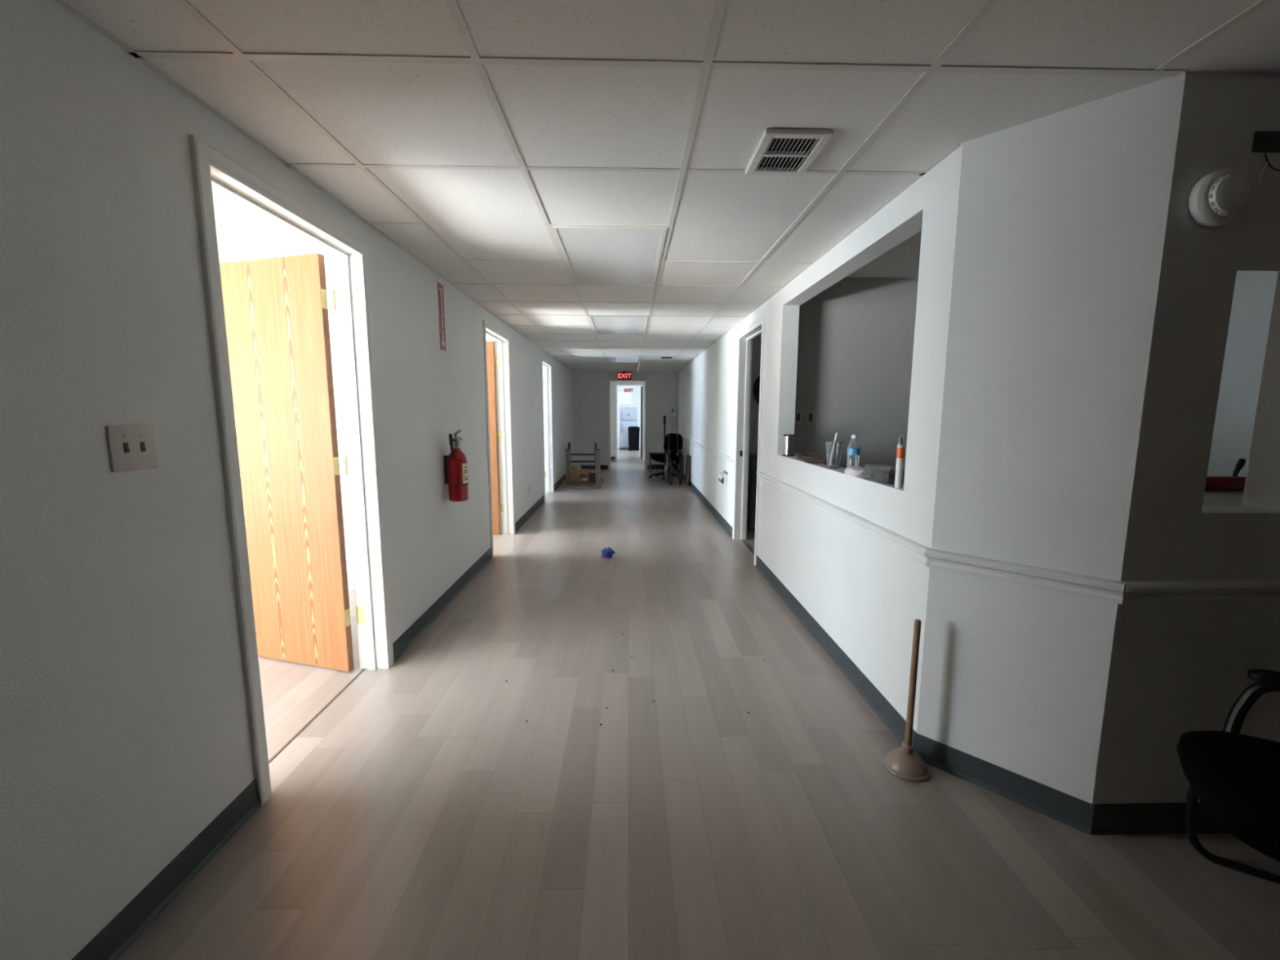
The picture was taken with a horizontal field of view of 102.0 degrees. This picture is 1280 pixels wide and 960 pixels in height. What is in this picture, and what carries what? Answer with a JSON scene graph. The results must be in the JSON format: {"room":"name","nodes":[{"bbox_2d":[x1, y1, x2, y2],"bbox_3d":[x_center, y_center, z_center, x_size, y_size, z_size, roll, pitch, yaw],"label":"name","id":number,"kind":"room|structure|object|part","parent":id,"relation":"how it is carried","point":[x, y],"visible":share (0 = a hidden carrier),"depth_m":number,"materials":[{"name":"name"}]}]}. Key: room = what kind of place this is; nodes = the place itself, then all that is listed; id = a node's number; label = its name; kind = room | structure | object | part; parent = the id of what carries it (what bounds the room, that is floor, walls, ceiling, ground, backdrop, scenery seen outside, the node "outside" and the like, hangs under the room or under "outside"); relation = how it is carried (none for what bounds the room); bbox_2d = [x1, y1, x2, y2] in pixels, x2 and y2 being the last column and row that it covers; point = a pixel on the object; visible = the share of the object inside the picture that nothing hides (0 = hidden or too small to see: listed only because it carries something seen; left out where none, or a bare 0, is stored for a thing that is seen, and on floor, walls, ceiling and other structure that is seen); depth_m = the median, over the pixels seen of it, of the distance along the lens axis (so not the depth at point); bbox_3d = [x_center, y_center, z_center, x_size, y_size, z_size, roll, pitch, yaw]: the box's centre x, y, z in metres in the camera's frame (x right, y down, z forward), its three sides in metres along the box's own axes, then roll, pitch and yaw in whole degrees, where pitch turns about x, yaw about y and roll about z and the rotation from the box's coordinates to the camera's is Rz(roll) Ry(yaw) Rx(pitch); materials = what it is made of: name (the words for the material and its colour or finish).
{"room":"office corridor","nodes":[
{"label":"office corridor","id":0,"kind":"room"},
{"bbox_2d":[0,0,573,959],"bbox_3d":[-1.447,-0.310,4.013,0.130,2.286,16.500,0,8,-1],"label":"wall","id":1,"kind":"structure","parent":0,"point":[125,733],"depth_m":1.33,"materials":[{"name":"paint"}]},
{"bbox_2d":[106,424,157,471],"bbox_3d":[-1.316,-0.085,1.349,0.012,0.116,0.124,0,8,-1],"label":"light switch","id":2,"kind":"object","parent":1,"relation":"attached to","point":[131,447],"visible":1,"depth_m":1.34,"materials":[{"name":"beige plastic"}]},
{"bbox_2d":[188,134,394,804],"bbox_3d":[-1.616,-0.043,2.440,0.742,2.167,1.600,-6,9,-38],"label":"door","id":3,"kind":"structure","parent":1,"relation":"in","point":[268,318],"depth_m":2.60,"materials":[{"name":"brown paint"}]},
{"bbox_3d":[-1.512,-0.867,2.485,0.001,0.090,0.031,2,8,16],"label":"hinge plate","id":4,"kind":"part","parent":3,"relation":"part of","materials":[{"name":"gold metal"}]},
{"bbox_3d":[-1.514,-0.069,2.590,0.001,0.090,0.031,2,8,16],"label":"hinge plate","id":5,"kind":"part","parent":3,"relation":"part of","materials":[{"name":"gold metal"}]},
{"bbox_3d":[-1.517,0.714,2.693,0.001,0.090,0.031,2,8,16],"label":"hinge plate","id":6,"kind":"part","parent":3,"relation":"part of","materials":[{"name":"gold metal"}]},
{"bbox_2d":[71,465,573,959],"bbox_3d":[-1.379,0.767,4.207,0.014,0.100,16.400,0,8,-1],"label":"baseboard","id":7,"kind":"structure","parent":1,"relation":"attached to","point":[126,926],"depth_m":1.54,"materials":[{"name":"grey rubber"}]},
{"bbox_2d":[437,281,446,351],"bbox_3d":[-1.371,-1.125,3.589,0.004,0.450,0.110,0,8,-1],"label":"sign","id":8,"kind":"object","parent":1,"relation":"attached to","point":[440,287],"visible":1,"depth_m":3.59,"materials":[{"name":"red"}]},
{"bbox_2d":[444,430,468,502],"bbox_3d":[-1.285,-0.099,3.644,0.147,0.495,0.194,-5,9,-37],"label":"fire extinguisher","id":9,"kind":"object","parent":1,"relation":"attached to","point":[455,467],"visible":1,"depth_m":3.61,"materials":[{"name":"red metal"}]},
{"bbox_3d":[-1.286,-0.324,3.665,0.020,0.055,0.123,0,8,-1],"label":"squeeze lever","id":10,"kind":"part","parent":9,"relation":"part of","materials":[{"name":"grey metal"}]},
{"bbox_2d":[482,320,515,557],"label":"door","id":11,"kind":"structure","parent":1,"relation":"in","point":[497,366],"depth_m":5.62,"materials":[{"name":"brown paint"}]},
{"bbox_2d":[540,356,554,501],"bbox_3d":[-1.543,-0.812,8.283,0.164,2.167,0.994,0,8,-1],"label":"door","id":12,"kind":"structure","parent":1,"relation":"in","point":[546,366],"depth_m":8.69,"materials":[{"name":"white paint"}]},
{"bbox_2d":[325,280,581,589],"bbox_3d":[-2.996,-0.519,5.565,3.500,2.286,18.100,0,8,-1],"label":"wall","id":13,"kind":"structure","parent":0,"point":[575,375],"depth_m":3.90,"materials":[{"name":"paint"}]},
{"bbox_2d":[610,381,644,456],"bbox_3d":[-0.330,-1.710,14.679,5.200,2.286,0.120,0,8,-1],"label":"door frame","id":14,"kind":"structure","parent":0,"point":[612,383],"depth_m":14.59,"materials":[{"name":"paint"}]},
{"bbox_2d":[614,382,644,460],"bbox_3d":[-0.292,-1.703,15.116,0.846,2.157,1.017,0,8,-1],"label":"door","id":15,"kind":"structure","parent":14,"relation":"in","point":[642,411],"depth_m":14.65,"materials":[{"name":"white paint"}]},
{"bbox_2d":[580,371,677,465],"bbox_3d":[-0.350,-1.394,12.278,2.694,2.286,0.120,0,8,-1],"label":"wall","id":16,"kind":"structure","parent":0,"point":[662,386],"depth_m":12.19,"materials":[{"name":"paint"}]},
{"bbox_2d":[600,465,605,469],"bbox_3d":[-0.876,-0.299,12.304,0.110,0.105,0.052,0,8,-1],"label":"outlet","id":17,"kind":"object","parent":16,"relation":"attached to","point":[602,467],"visible":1,"depth_m":12.28,"materials":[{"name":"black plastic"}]},
{"bbox_2d":[607,377,648,469],"bbox_3d":[-0.291,-1.318,12.281,0.938,2.134,0.137,0,8,-1],"label":"door","id":18,"kind":"structure","parent":16,"relation":"in","point":[609,380],"depth_m":12.18,"materials":[{"name":"white paint"}]},
{"bbox_2d":[648,432,676,435],"bbox_3d":[0.530,-1.082,12.264,0.686,0.068,0.030,0,8,-1],"label":"chair rail","id":19,"kind":"object","parent":16,"relation":"attached to","point":[649,433],"visible":0.78,"depth_m":12.26,"materials":[{"name":"paint"}]},
{"bbox_2d":[617,386,643,447],"bbox_3d":[-0.445,-2.386,19.813,5.200,2.286,0.120,0,8,-1],"label":"wall","id":20,"kind":"structure","parent":0,"point":[636,395],"depth_m":19.69,"materials":[{"name":"paint"}]},
{"bbox_2d":[619,391,631,404],"bbox_3d":[-0.557,-3.076,19.475,0.440,0.500,0.365,0,8,-1],"label":"upper cabinet","id":21,"kind":"object","parent":20,"relation":"attached to","point":[624,398],"visible":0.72,"depth_m":19.30,"materials":[{"name":"white paint"}]},
{"bbox_3d":[-0.659,-3.053,19.299,0.208,0.480,0.015,0,8,-1],"label":"door","id":22,"kind":"part","parent":21,"relation":"part of","materials":[{"name":"white paint"}]},
{"bbox_3d":[-0.447,-3.053,19.304,0.208,0.480,0.015,0,8,-1],"label":"door","id":23,"kind":"part","parent":21,"relation":"part of","materials":[{"name":"white paint"}]},
{"bbox_2d":[65,0,1279,386],"bbox_3d":[0.014,-2.044,8.306,10.000,0.047,25.400,0,8,-1],"label":"ceiling","id":24,"kind":"structure","parent":0,"point":[393,113],"depth_m":1.58,"materials":[{"name":"tile"}]},
{"bbox_2d":[551,226,666,285],"bbox_3d":[-0.167,-1.345,3.188,0.582,0.009,1.191,0,8,-1],"label":"recessed light","id":25,"kind":"object","parent":24,"relation":"in","point":[593,255],"visible":1,"depth_m":3.04,"materials":[{"name":"paint"}]},
{"bbox_2d":[588,315,648,334],"bbox_3d":[-0.221,-1.663,5.605,0.582,0.009,1.191,0,8,-1],"label":"recessed light","id":26,"kind":"object","parent":24,"relation":"in","point":[602,325],"visible":1,"depth_m":5.50,"materials":[{"name":"paint"}]},
{"bbox_2d":[604,355,639,363],"bbox_3d":[-0.303,-2.140,9.230,0.582,0.009,1.191,0,8,-1],"label":"recessed light","id":27,"kind":"object","parent":24,"relation":"in","point":[611,359],"visible":1,"depth_m":9.19,"materials":[{"name":"paint"}]},
{"bbox_2d":[617,371,631,380],"bbox_3d":[-0.355,-2.398,11.944,0.315,0.198,0.071,0,8,-1],"label":"exit sign","id":28,"kind":"object","parent":24,"relation":"hanging from","point":[624,375],"visible":1,"depth_m":11.91,"materials":[{"name":"red plastic"}]},
{"bbox_2d":[624,385,633,393],"bbox_3d":[-0.377,-3.101,17.642,0.307,0.290,0.071,0,8,-1],"label":"exit sign","id":29,"kind":"object","parent":24,"relation":"hanging from","point":[627,390],"visible":0.98,"depth_m":17.62,"materials":[{"name":"white plastic"}]},
{"bbox_2d":[55,0,1273,372],"bbox_3d":[1.867,-1.438,3.938,6.492,0.003,16.500,0,8,-1],"label":"grid","id":30,"kind":"object","parent":24,"relation":"attached to","point":[707,64],"visible":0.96,"depth_m":1.43,"materials":[{"name":"paint"}]},
{"bbox_2d":[745,128,833,175],"bbox_3d":[0.518,-1.158,1.843,0.225,0.017,0.302,0,8,-1],"label":"ceiling vent","id":31,"kind":"object","parent":24,"relation":"in","point":[779,151],"visible":1,"depth_m":1.82,"materials":[{"name":"metal"}]},
{"bbox_2d":[117,447,1279,959],"bbox_3d":[0.006,0.302,8.616,10.000,0.120,25.400,0,8,-1],"label":"floor","id":32,"kind":"structure","parent":0,"point":[420,814],"depth_m":1.76,"materials":[{"name":"grey laminate"}]},
{"bbox_2d":[268,668,365,763],"bbox_3d":[-1.458,1.065,2.314,0.012,0.002,0.911,0,8,-1],"label":"floor strip","id":33,"kind":"object","parent":32,"relation":"on","point":[363,669],"visible":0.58,"depth_m":2.31,"materials":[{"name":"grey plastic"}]},
{"bbox_2d":[562,442,604,488],"bbox_3d":[-1.060,-0.296,9.754,0.708,0.763,1.140,0,8,-1],"label":"table","id":34,"kind":"object","parent":32,"relation":"on","point":[597,484],"visible":0.91,"depth_m":9.69,"materials":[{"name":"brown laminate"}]},
{"bbox_3d":[-1.350,-0.255,9.702,0.075,0.637,0.040,0,8,-1],"label":"leg","id":35,"kind":"part","parent":34,"relation":"part of","materials":[{"name":"beige paint"}]},
{"bbox_2d":[569,468,589,481],"bbox_3d":[-1.176,-0.098,10.070,0.370,0.226,0.223,0,8,-1],"label":"cardboard box","id":36,"kind":"object","parent":34,"relation":"on","point":[575,474],"visible":0.92,"depth_m":9.96,"materials":[{"name":"brown cardboard"}]},
{"bbox_3d":[-1.123,-0.362,10.167,0.475,0.032,0.030,0,8,-1],"label":"cross rail","id":37,"kind":"part","parent":34,"relation":"part of","materials":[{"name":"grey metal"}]},
{"bbox_3d":[-1.123,-0.501,10.149,0.475,0.032,0.030,0,8,-1],"label":"cross rail","id":38,"kind":"part","parent":34,"relation":"part of","materials":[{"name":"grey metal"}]},
{"bbox_2d":[589,471,595,481],"bbox_3d":[-0.899,-0.101,10.054,0.135,0.238,0.180,1,8,9],"label":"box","id":39,"kind":"object","parent":34,"relation":"on","point":[592,474],"visible":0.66,"depth_m":9.97,"materials":[{"name":"cardboard"}]},
{"bbox_3d":[-0.789,-0.255,9.715,0.090,0.637,0.040,0,8,-1],"label":"leg","id":40,"kind":"part","parent":34,"relation":"part of","materials":[{"name":"beige paint"}]},
{"bbox_2d":[600,546,615,558],"bbox_3d":[-0.300,0.681,4.882,0.141,0.102,0.137,0,8,-1],"label":"tape wad","id":41,"kind":"object","parent":32,"relation":"on","point":[607,553],"visible":1,"depth_m":4.85,"materials":[{"name":"blue plastic"}]},
{"bbox_2d":[618,407,637,449],"bbox_3d":[-0.427,-1.902,19.029,0.670,1.530,0.702,0,8,-1],"label":"refrigerator","id":42,"kind":"object","parent":32,"relation":"on","point":[628,416],"visible":0.88,"depth_m":18.69,"materials":[{"name":"white metal"}]},
{"bbox_3d":[-0.421,-1.664,18.772,0.670,0.945,0.057,0,8,-1],"label":"fridge door","id":43,"kind":"part","parent":42,"relation":"part of","materials":[{"name":"white metal"}]},
{"bbox_3d":[-0.419,-2.388,18.677,0.670,0.475,0.057,0,8,-1],"label":"freezer door","id":44,"kind":"part","parent":42,"relation":"part of","materials":[{"name":"white metal"}]},
{"bbox_2d":[627,426,639,450],"bbox_3d":[-0.219,-1.479,18.445,0.430,0.845,0.350,0,8,-1],"label":"trash bin","id":45,"kind":"object","parent":32,"relation":"on","point":[633,432],"visible":1,"depth_m":18.29,"materials":[{"name":"black plastic"}]},
{"bbox_3d":[-0.218,-1.851,18.396,0.430,0.095,0.350,0,8,-1],"label":"lid","id":46,"kind":"part","parent":45,"relation":"part of","materials":[{"name":"black plastic"}]},
{"bbox_2d":[648,452,666,473],"bbox_3d":[0.416,-0.393,11.782,0.420,0.435,0.400,0,8,-1],"label":"table","id":47,"kind":"object","parent":32,"relation":"on","point":[650,453],"visible":0.5,"depth_m":11.64,"materials":[{"name":"black plastic"}]},
{"bbox_3d":[0.234,-0.353,11.606,0.024,0.400,0.024,0,8,-1],"label":"leg","id":48,"kind":"part","parent":47,"relation":"part of","materials":[{"name":"grey metal"}]},
{"bbox_2d":[651,464,663,466],"bbox_3d":[0.415,-0.324,11.791,0.360,0.035,0.340,0,8,-1],"label":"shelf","id":49,"kind":"object","parent":47,"relation":"attached to","point":[652,465],"depth_m":11.63,"materials":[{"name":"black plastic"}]},
{"bbox_2d":[648,433,682,479],"bbox_3d":[0.542,-0.495,10.716,0.657,0.916,0.669,6,9,35],"label":"office chair","id":50,"kind":"object","parent":32,"relation":"on","point":[673,437],"visible":0.7,"depth_m":10.77,"materials":[{"name":"black fabric"}]},
{"bbox_3d":[0.349,-0.116,10.717,0.290,0.076,0.052,-1,8,-11],"label":"leg","id":51,"kind":"part","parent":50,"relation":"part of","materials":[{"name":"black plastic"}]},
{"bbox_3d":[0.514,-0.447,10.699,0.504,0.155,0.504,6,9,35],"label":"seat","id":52,"kind":"part","parent":50,"relation":"part of","materials":[{"name":"black fabric"}]},
{"bbox_3d":[0.696,-0.776,10.910,0.450,0.408,0.119,6,9,35],"label":"backrest","id":53,"kind":"part","parent":50,"relation":"part of","materials":[{"name":"black fabric"}]},
{"bbox_2d":[662,415,670,472],"bbox_3d":[0.575,-0.744,11.207,0.148,1.281,0.126,0,8,-1],"label":"broom","id":54,"kind":"object","parent":32,"relation":"on","point":[664,416],"visible":0.39,"depth_m":11.17,"materials":[{"name":"black plastic"}]},
{"bbox_3d":[0.553,-0.789,11.213,0.107,1.172,0.036,7,10,42],"label":"handle","id":55,"kind":"part","parent":54,"relation":"part of","materials":[{"name":"black plastic"}]},
{"bbox_2d":[671,407,676,471],"bbox_3d":[0.783,-0.958,12.119,0.220,1.470,0.220,0,8,-1],"label":"dispenser","id":56,"kind":"object","parent":32,"relation":"on","point":[673,410],"visible":0.66,"depth_m":12.00,"materials":[{"name":"white plastic"}]},
{"bbox_3d":[0.783,-0.863,12.142,0.039,1.245,0.040,0,8,-1],"label":"post","id":57,"kind":"part","parent":56,"relation":"part of","materials":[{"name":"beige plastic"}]},
{"bbox_2d":[665,435,684,484],"bbox_3d":[0.661,-0.393,9.987,0.318,0.920,0.751,0,8,-1],"label":"wheelchair","id":58,"kind":"object","parent":32,"relation":"on","point":[673,445],"visible":1,"depth_m":9.92,"materials":[{"name":"black plastic"}]},
{"bbox_3d":[0.576,-0.449,10.006,0.023,0.813,0.695,0,8,-1],"label":"frame","id":59,"kind":"part","parent":58,"relation":"part of","materials":[{"name":"grey metal"}]},
{"bbox_3d":[0.746,-0.449,10.009,0.023,0.813,0.695,0,8,-1],"label":"frame","id":60,"kind":"part","parent":58,"relation":"part of","materials":[{"name":"grey metal"}]},
{"bbox_2d":[684,454,691,486],"bbox_3d":[0.892,-0.182,9.701,0.072,0.560,0.400,0,8,-1],"label":"wooden board","id":61,"kind":"object","parent":32,"relation":"on","point":[688,460],"visible":1,"depth_m":9.60,"materials":[{"name":"brown wood"}]},
{"bbox_2d":[740,539,754,555],"bbox_3d":[1.105,0.700,5.146,0.025,0.004,0.906,0,8,-1],"label":"floor strip","id":62,"kind":"object","parent":32,"relation":"on","point":[742,540],"visible":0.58,"depth_m":5.29,"materials":[{"name":"metal"}]},
{"bbox_2d":[746,453,757,531],"bbox_3d":[1.483,0.139,6.133,0.460,0.860,0.544,0,8,-1],"label":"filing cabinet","id":63,"kind":"object","parent":32,"relation":"on","point":[753,458],"visible":0.09,"depth_m":5.92,"materials":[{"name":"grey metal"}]},
{"bbox_3d":[1.487,0.430,5.936,0.430,0.255,0.013,0,8,-1],"label":"drawer","id":64,"kind":"part","parent":63,"relation":"part of","materials":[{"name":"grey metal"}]},
{"bbox_3d":[1.488,0.157,5.900,0.430,0.255,0.013,0,8,-1],"label":"drawer","id":65,"kind":"part","parent":63,"relation":"part of","materials":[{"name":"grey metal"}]},
{"bbox_3d":[1.489,-0.115,5.864,0.430,0.255,0.013,0,8,-1],"label":"drawer","id":66,"kind":"part","parent":63,"relation":"part of","materials":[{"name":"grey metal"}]},
{"bbox_2d":[882,618,930,782],"bbox_3d":[1.034,0.818,1.973,0.166,0.597,0.166,0,8,-1],"label":"plunger","id":67,"kind":"object","parent":32,"relation":"on","point":[904,762],"visible":1,"depth_m":1.97,"materials":[{"name":"rubber"}]},
{"bbox_2d":[882,742,930,782],"bbox_3d":[1.033,1.066,2.006,0.166,0.097,0.166,0,8,-1],"label":"cup","id":68,"kind":"object","parent":67,"relation":"on","point":[904,762],"depth_m":1.97,"materials":[{"name":"rubber"}]},
{"bbox_3d":[1.034,0.774,1.967,0.025,0.507,0.025,0,8,-1],"label":"handle","id":69,"kind":"part","parent":67,"relation":"part of","materials":[{"name":"brown wood"}]},
{"bbox_2d":[1176,668,1279,884],"bbox_3d":[1.696,0.802,1.204,0.609,0.834,0.659,5,9,32],"label":"armchair","id":70,"kind":"object","parent":32,"relation":"on","point":[1235,776],"visible":1,"depth_m":1.33,"materials":[{"name":"black fabric"}]},
{"bbox_3d":[1.653,0.802,1.232,0.504,0.136,0.486,5,9,32],"label":"seat","id":71,"kind":"part","parent":70,"relation":"part of","materials":[{"name":"black fabric"}]},
{"bbox_3d":[1.730,1.036,1.213,0.498,0.368,0.657,5,9,32],"label":"sled frame","id":72,"kind":"part","parent":70,"relation":"part of","materials":[{"name":"black plastic"}]},
{"bbox_3d":[1.850,0.701,1.392,0.382,0.272,0.116,5,9,32],"label":"armrest","id":73,"kind":"part","parent":70,"relation":"part of","materials":[{"name":"black plastic"}]},
{"bbox_2d":[748,333,761,453],"bbox_3d":[2.718,-0.674,6.440,3.176,2.400,0.099,0,8,-1],"label":"wall","id":74,"kind":"structure","parent":0,"point":[756,344],"depth_m":6.32,"materials":[{"name":"paint"}]},
{"bbox_2d":[753,375,759,404],"bbox_3d":[1.614,-1.091,6.286,0.480,0.480,0.045,0,8,-1],"label":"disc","id":75,"kind":"object","parent":74,"relation":"attached to","point":[757,384],"visible":0.16,"depth_m":6.27,"materials":[{"name":"black plastic"}]},
{"bbox_2d":[676,142,963,732],"bbox_3d":[1.051,-0.763,7.081,0.125,2.400,10.410,0,8,-1],"label":"wall","id":76,"kind":"structure","parent":0,"point":[866,594],"depth_m":2.65,"materials":[{"name":"paint"}]},
{"bbox_2d":[718,470,728,484],"bbox_3d":[0.974,-0.035,6.100,0.079,0.132,0.221,0,8,-1],"label":"paper holder","id":77,"kind":"object","parent":76,"relation":"attached to","point":[722,479],"visible":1,"depth_m":6.01,"materials":[{"name":"grey metal"}]},
{"bbox_2d":[732,315,764,565],"bbox_3d":[1.089,-0.372,5.005,0.142,2.167,1.024,0,8,-1],"label":"door","id":78,"kind":"structure","parent":76,"relation":"in","point":[745,337],"depth_m":5.41,"materials":[{"name":"white paint"}]},
{"bbox_2d":[782,434,795,456],"bbox_3d":[1.109,-0.259,3.865,0.088,0.160,0.088,0,8,-1],"label":"can","id":79,"kind":"object","parent":76,"relation":"on","point":[788,439],"visible":1,"depth_m":3.83,"materials":[{"name":"silver metal"}]},
{"bbox_2d":[675,468,916,744],"bbox_3d":[0.978,0.377,7.230,0.014,0.100,10.410,0,8,-1],"label":"baseboard","id":80,"kind":"structure","parent":76,"relation":"attached to","point":[893,720],"depth_m":2.85,"materials":[{"name":"grey rubber"}]},
{"bbox_2d":[681,435,931,566],"bbox_3d":[0.973,-0.389,7.125,0.030,0.078,10.418,0,8,-1],"label":"chair rail","id":81,"kind":"object","parent":76,"relation":"attached to","point":[916,551],"visible":0.84,"depth_m":2.65,"materials":[{"name":"painted wood"}]},
{"bbox_2d":[795,451,830,465],"bbox_3d":[1.137,-0.146,3.437,0.122,0.051,0.552,1,8,4],"label":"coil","id":82,"kind":"object","parent":76,"relation":"on","point":[809,458],"visible":0.94,"depth_m":3.36,"materials":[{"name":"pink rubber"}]},
{"bbox_2d":[825,432,844,468],"bbox_3d":[1.137,-0.174,3.039,0.101,0.206,0.100,0,8,-1],"label":"tumbler","id":83,"kind":"object","parent":76,"relation":"on","point":[828,463],"visible":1,"depth_m":3.03,"materials":[{"name":"clear plastic"}]},
{"bbox_2d":[846,435,860,467],"bbox_3d":[1.181,-0.148,2.867,0.065,0.201,0.065,0,8,-1],"label":"water bottle","id":84,"kind":"object","parent":76,"relation":"on","point":[854,451],"visible":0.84,"depth_m":2.86,"materials":[{"name":"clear plastic"}]},
{"bbox_2d":[861,464,904,484],"bbox_3d":[1.157,-0.029,2.464,0.112,0.070,0.254,-1,8,-5],"label":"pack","id":85,"kind":"object","parent":76,"relation":"on","point":[886,473],"visible":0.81,"depth_m":2.46,"materials":[{"name":"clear plastic"}]},
{"bbox_2d":[862,473,904,484],"bbox_3d":[1.157,-0.006,2.467,0.106,0.024,0.246,-1,8,-5],"label":"tray","id":86,"kind":"object","parent":85,"relation":"on","point":[887,478],"depth_m":2.43,"materials":[{"name":"grey plastic"}]},
{"bbox_2d":[894,434,905,488],"bbox_3d":[1.120,-0.081,2.234,0.030,0.232,0.030,0,8,-1],"label":"tube","id":87,"kind":"object","parent":76,"relation":"on","point":[900,447],"visible":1,"depth_m":2.23,"materials":[{"name":"white plastic"}]},
{"bbox_2d":[794,277,918,470],"bbox_3d":[2.767,-0.385,4.249,3.178,2.400,0.100,0,8,-1],"label":"wall","id":88,"kind":"structure","parent":0,"point":[856,335],"depth_m":4.11,"materials":[{"name":"grey paint"}]},
{"bbox_2d":[794,409,802,423],"bbox_3d":[1.264,-0.502,4.145,0.070,0.110,0.008,0,8,-1],"label":"wall plate","id":89,"kind":"object","parent":88,"relation":"attached to","point":[798,413],"visible":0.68,"depth_m":4.14,"materials":[{"name":"beige plastic"}]},
{"bbox_2d":[805,410,815,424],"bbox_3d":[1.364,-0.502,4.147,0.070,0.110,0.008,0,8,-1],"label":"wall plate","id":90,"kind":"object","parent":88,"relation":"attached to","point":[810,420],"visible":1,"depth_m":4.14,"materials":[{"name":"beige plastic"}]},
{"bbox_2d":[845,230,921,278],"bbox_3d":[3.031,-1.960,6.835,4.032,0.050,10.874,0,8,-1],"label":"ceiling","id":91,"kind":"structure","parent":0,"point":[902,260],"depth_m":3.65,"materials":[{"name":"tile"}]},
{"bbox_2d":[916,71,1186,804],"bbox_3d":[1.336,-0.008,1.786,0.126,2.286,0.530,-7,11,-44],"label":"wall","id":92,"kind":"structure","parent":0,"point":[1062,217],"depth_m":1.70,"materials":[{"name":"paint"}]},
{"bbox_2d":[913,732,1094,835],"bbox_3d":[1.283,1.082,1.879,0.014,0.100,0.541,-7,11,-44],"label":"baseboard","id":93,"kind":"structure","parent":92,"relation":"attached to","point":[1068,810],"depth_m":1.85,"materials":[{"name":"grey rubber"}]},
{"bbox_2d":[925,548,1124,604],"bbox_3d":[1.279,0.321,1.774,0.030,0.068,0.549,-7,11,-44],"label":"chair rail","id":94,"kind":"object","parent":92,"relation":"attached to","point":[1077,584],"visible":1,"depth_m":1.74,"materials":[{"name":"painted wood"}]},
{"bbox_2d":[1092,71,1279,804],"bbox_3d":[3.320,-0.041,1.649,3.688,2.400,0.120,0,8,-1],"label":"wall","id":95,"kind":"structure","parent":0,"point":[1175,669],"depth_m":1.58,"materials":[{"name":"paint"}]},
{"bbox_2d":[1088,802,1228,835],"bbox_3d":[3.266,1.107,1.732,3.592,0.100,0.014,0,8,-1],"label":"baseboard","id":96,"kind":"structure","parent":95,"relation":"attached to","point":[1117,819],"depth_m":1.70,"materials":[{"name":"grey rubber"}]},
{"bbox_2d":[1119,580,1279,604],"bbox_3d":[3.268,0.347,1.623,3.592,0.068,0.030,0,8,-1],"label":"chair rail","id":97,"kind":"object","parent":95,"relation":"attached to","point":[1233,591],"visible":1,"depth_m":1.59,"materials":[{"name":"paint"}]},
{"bbox_2d":[1187,168,1250,227],"bbox_3d":[1.603,-0.779,1.425,0.146,0.146,0.056,0,8,-1],"label":"smoke detector","id":98,"kind":"object","parent":95,"relation":"attached to","point":[1219,197],"visible":1,"depth_m":1.41,"materials":[{"name":"white plastic"}]},
{"bbox_2d":[1251,130,1279,188],"bbox_3d":[1.771,-0.880,1.427,0.156,0.159,0.032,0,8,-1],"label":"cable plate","id":99,"kind":"object","parent":95,"relation":"attached to","point":[1264,142],"visible":1,"depth_m":1.43,"materials":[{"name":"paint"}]},
{"bbox_3d":[1.758,-0.934,1.433,0.130,0.054,0.006,0,8,-1],"label":"plate","id":100,"kind":"part","parent":99,"relation":"part of","materials":[{"name":"black plastic"}]},
{"bbox_2d":[1206,271,1278,476],"bbox_3d":[2.755,-0.746,6.989,3.278,2.400,10.674,0,8,-1],"label":"wall","id":101,"kind":"structure","parent":0,"point":[1254,292],"depth_m":3.76,"materials":[{"name":"grey paint"}]},
{"bbox_2d":[844,466,871,476],"bbox_3d":[1.137,-0.048,2.708,0.115,0.044,0.164,0,8,-1],"label":"folded cloth","id":102,"kind":"object","parent":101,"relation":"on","point":[855,471],"visible":0.87,"depth_m":2.66,"materials":[{"name":"white fabric"}]},
{"bbox_2d":[1202,491,1243,506],"bbox_3d":[2.132,0.070,1.947,1.150,0.035,0.494,0,8,-1],"label":"ledge","id":103,"kind":"object","parent":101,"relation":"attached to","point":[1211,498],"visible":0.2,"depth_m":1.83,"materials":[{"name":"grey laminate"}]},
{"bbox_2d":[1204,457,1246,491],"bbox_3d":[2.253,-0.021,2.020,0.205,0.127,0.050,0,8,-1],"label":"brush","id":104,"kind":"object","parent":103,"relation":"on","point":[1234,482],"visible":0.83,"depth_m":2.00,"materials":[{"name":"red plastic"}]},
{"bbox_3d":[2.330,-0.045,2.019,0.039,0.078,0.022,0,8,-1],"label":"handle","id":105,"kind":"part","parent":104,"relation":"part of","materials":[{"name":"black plastic"}]},
{"bbox_3d":[-0.303,-1.552,13.479,2.240,2.286,2.300,0,8,-1],"label":"wall","id":106,"kind":"structure","parent":0,"visible":0},
{"bbox_2d":[581,456,675,469],"bbox_3d":[-0.376,-0.460,13.554,2.439,0.100,2.434,0,8,-1],"label":"baseboard","id":107,"kind":"structure","parent":106,"relation":"attached to","point":[612,458],"depth_m":12.37,"materials":[{"name":"grey rubber"}]}
]}

